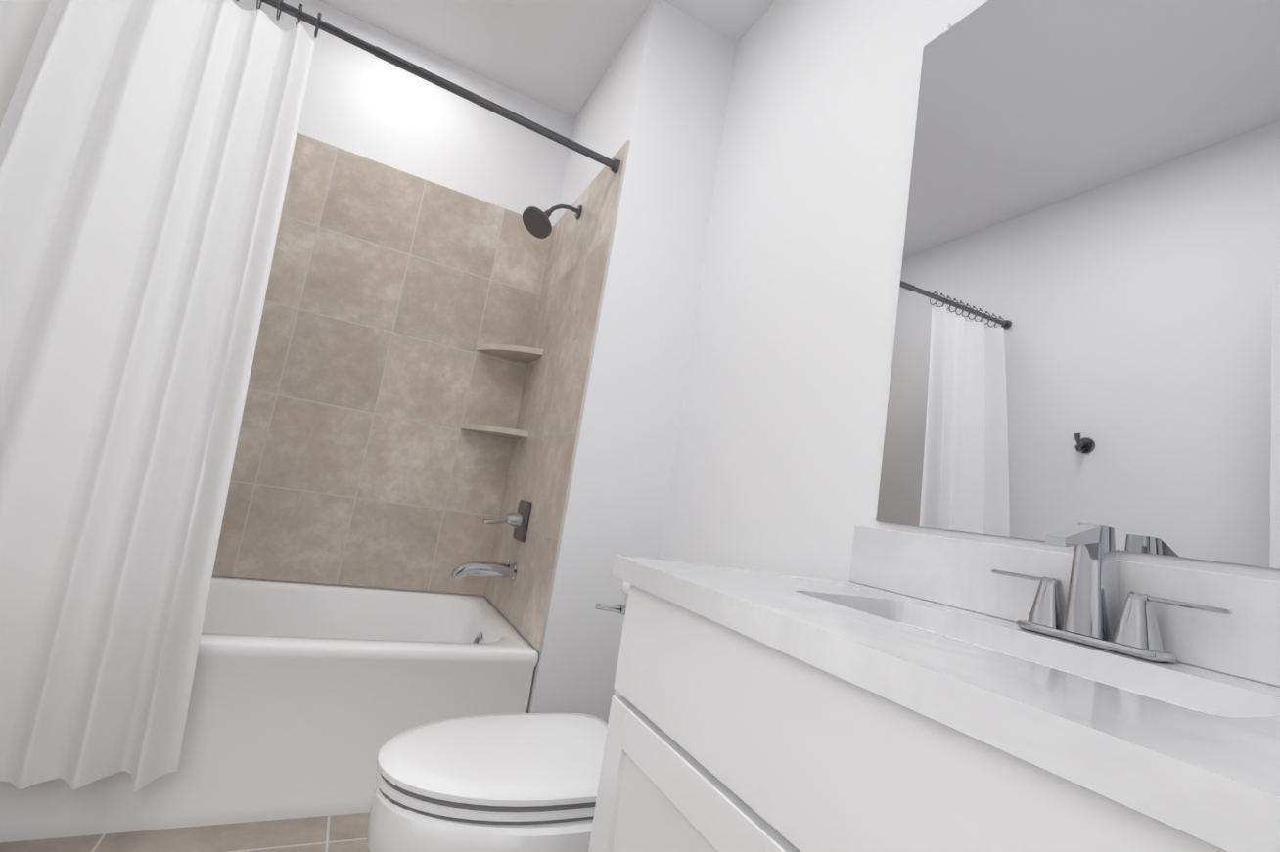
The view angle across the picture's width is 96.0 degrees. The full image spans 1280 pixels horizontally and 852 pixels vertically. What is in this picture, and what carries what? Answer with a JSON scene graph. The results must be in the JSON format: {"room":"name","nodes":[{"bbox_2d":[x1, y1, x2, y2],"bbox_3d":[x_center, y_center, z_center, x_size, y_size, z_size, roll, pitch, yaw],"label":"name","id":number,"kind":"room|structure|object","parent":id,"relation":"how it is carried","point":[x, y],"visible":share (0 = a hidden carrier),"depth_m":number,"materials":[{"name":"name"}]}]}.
{"room":"bathroom","nodes":[
{"label":"bathroom","id":0,"kind":"room"},
{"bbox_2d":[0,0,50,126],"bbox_3d":[-1.303,-0.558,0.741,0.100,2.734,2.760,13,-9,-25],"label":"wall","id":1,"kind":"structure","parent":0,"point":[21,21],"depth_m":1.36,"materials":[{"name":"white paint"}]},
{"bbox_2d":[259,0,620,173],"bbox_3d":[-0.740,-1.094,1.715,1.514,0.098,0.063,13,-9,-25],"label":"curtain rod","id":2,"kind":"object","parent":1,"relation":"attached to","point":[441,82],"visible":1,"depth_m":1.77,"materials":[{"name":"black metal"}]},
{"bbox_2d":[0,0,320,792],"bbox_3d":[-1.200,-0.250,1.337,0.644,2.003,0.234,13,-9,-25],"label":"shower curtain","id":3,"kind":"object","parent":2,"relation":"hanging from","point":[147,147],"visible":1,"depth_m":1.33,"materials":[{"name":"fabric"}]},
{"bbox_2d":[0,812,369,851],"bbox_3d":[-0.669,1.018,1.021,2.083,0.080,2.860,13,-9,-25],"label":"floor","id":4,"kind":"structure","parent":0,"point":[346,833],"depth_m":1.36,"materials":[{"name":"tile"}]},
{"bbox_2d":[0,576,539,842],"bbox_3d":[-1.195,0.781,1.796,1.518,0.430,0.825,13,-9,-25],"label":"bathtub","id":5,"kind":"object","parent":4,"relation":"on","point":[307,700],"visible":0.65,"depth_m":1.53,"materials":[{"name":"white ceramic"}]},
{"bbox_2d":[365,581,630,851],"bbox_3d":[-0.137,0.708,1.181,0.760,0.735,0.464,13,-9,-25],"label":"toilet","id":6,"kind":"object","parent":4,"relation":"on","point":[512,783],"visible":0.46,"depth_m":0.99,"materials":[{"name":"white ceramic"}]},
{"bbox_2d":[588,523,1279,851],"bbox_3d":[0.358,0.579,0.624,0.580,0.994,0.950,13,-9,-25],"label":"bathroom vanity","id":7,"kind":"object","parent":4,"relation":"on","point":[902,692],"visible":1,"depth_m":0.61,"materials":[{"name":"white paint"}]},
{"bbox_2d":[990,523,1233,663],"bbox_3d":[0.584,0.207,0.766,0.124,0.159,0.274,13,-9,-25],"label":"faucet","id":8,"kind":"object","parent":7,"relation":"on","point":[1088,626],"depth_m":0.76,"materials":[{"name":"silver metal"}]},
{"bbox_2d":[212,0,575,596],"bbox_3d":[-1.066,-0.287,2.443,2.083,2.734,0.100,13,-9,-25],"label":"wall","id":9,"kind":"structure","parent":0,"point":[362,103],"depth_m":2.51,"materials":[{"name":"white paint"}]},
{"bbox_2d":[212,133,553,595],"bbox_3d":[-1.210,-0.255,2.307,1.522,1.724,0.010,13,-9,-25],"label":"wall tile","id":10,"kind":"structure","parent":9,"relation":"attached to","point":[394,297],"depth_m":2.37,"materials":[{"name":"beige tile"}]},
{"bbox_2d":[318,0,776,118],"bbox_3d":[-0.233,-1.735,1.398,2.083,0.080,2.860,13,-9,-25],"label":"ceiling","id":11,"kind":"structure","parent":0,"point":[559,55],"depth_m":2.36,"materials":[{"name":"white paint"}]},
{"bbox_2d":[485,0,735,723],"bbox_3d":[-0.141,-0.150,2.371,0.459,2.734,0.838,13,-9,-25],"label":"wall","id":12,"kind":"structure","parent":0,"point":[658,98],"depth_m":2.00,"materials":[{"name":"white paint"}]},
{"bbox_2d":[484,139,630,652],"bbox_3d":[-0.357,-0.127,2.257,0.010,1.724,0.828,13,-9,-25],"label":"wall tile","id":13,"kind":"structure","parent":12,"relation":"attached to","point":[542,459],"depth_m":2.13,"materials":[{"name":"beige tile"}]},
{"bbox_2d":[451,559,516,580],"bbox_3d":[-0.575,0.529,2.126,0.226,0.086,0.066,13,-9,-25],"label":"tub spout","id":14,"kind":"object","parent":13,"relation":"attached to","point":[507,570],"visible":1,"depth_m":2.11,"materials":[{"name":"silver metal"}]},
{"bbox_2d":[483,500,531,543],"bbox_3d":[-0.512,0.347,2.168,0.150,0.150,0.150,13,-9,-25],"label":"tub valve","id":15,"kind":"object","parent":13,"relation":"attached to","point":[519,521],"visible":0.96,"depth_m":2.16,"materials":[{"name":"silver metal"}]},
{"bbox_2d":[522,204,582,238],"bbox_3d":[-0.351,-0.839,2.299,0.225,0.189,0.128,13,-9,-25],"label":"shower head","id":16,"kind":"object","parent":13,"relation":"attached to","point":[536,222],"visible":1,"depth_m":2.27},
{"bbox_2d":[658,0,1279,581],"bbox_3d":[0.632,-0.186,1.214,0.100,2.734,1.922,13,-9,-25],"label":"wall","id":17,"kind":"structure","parent":0,"point":[778,456],"depth_m":1.57,"materials":[{"name":"white paint"}]},
{"bbox_2d":[875,0,1279,569],"bbox_3d":[0.776,-0.372,0.872,0.010,1.118,0.892,13,-9,-25],"label":"mirror","id":18,"kind":"object","parent":17,"relation":"attached to","point":[1087,327],"visible":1,"depth_m":0.92,"materials":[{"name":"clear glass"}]}
]}

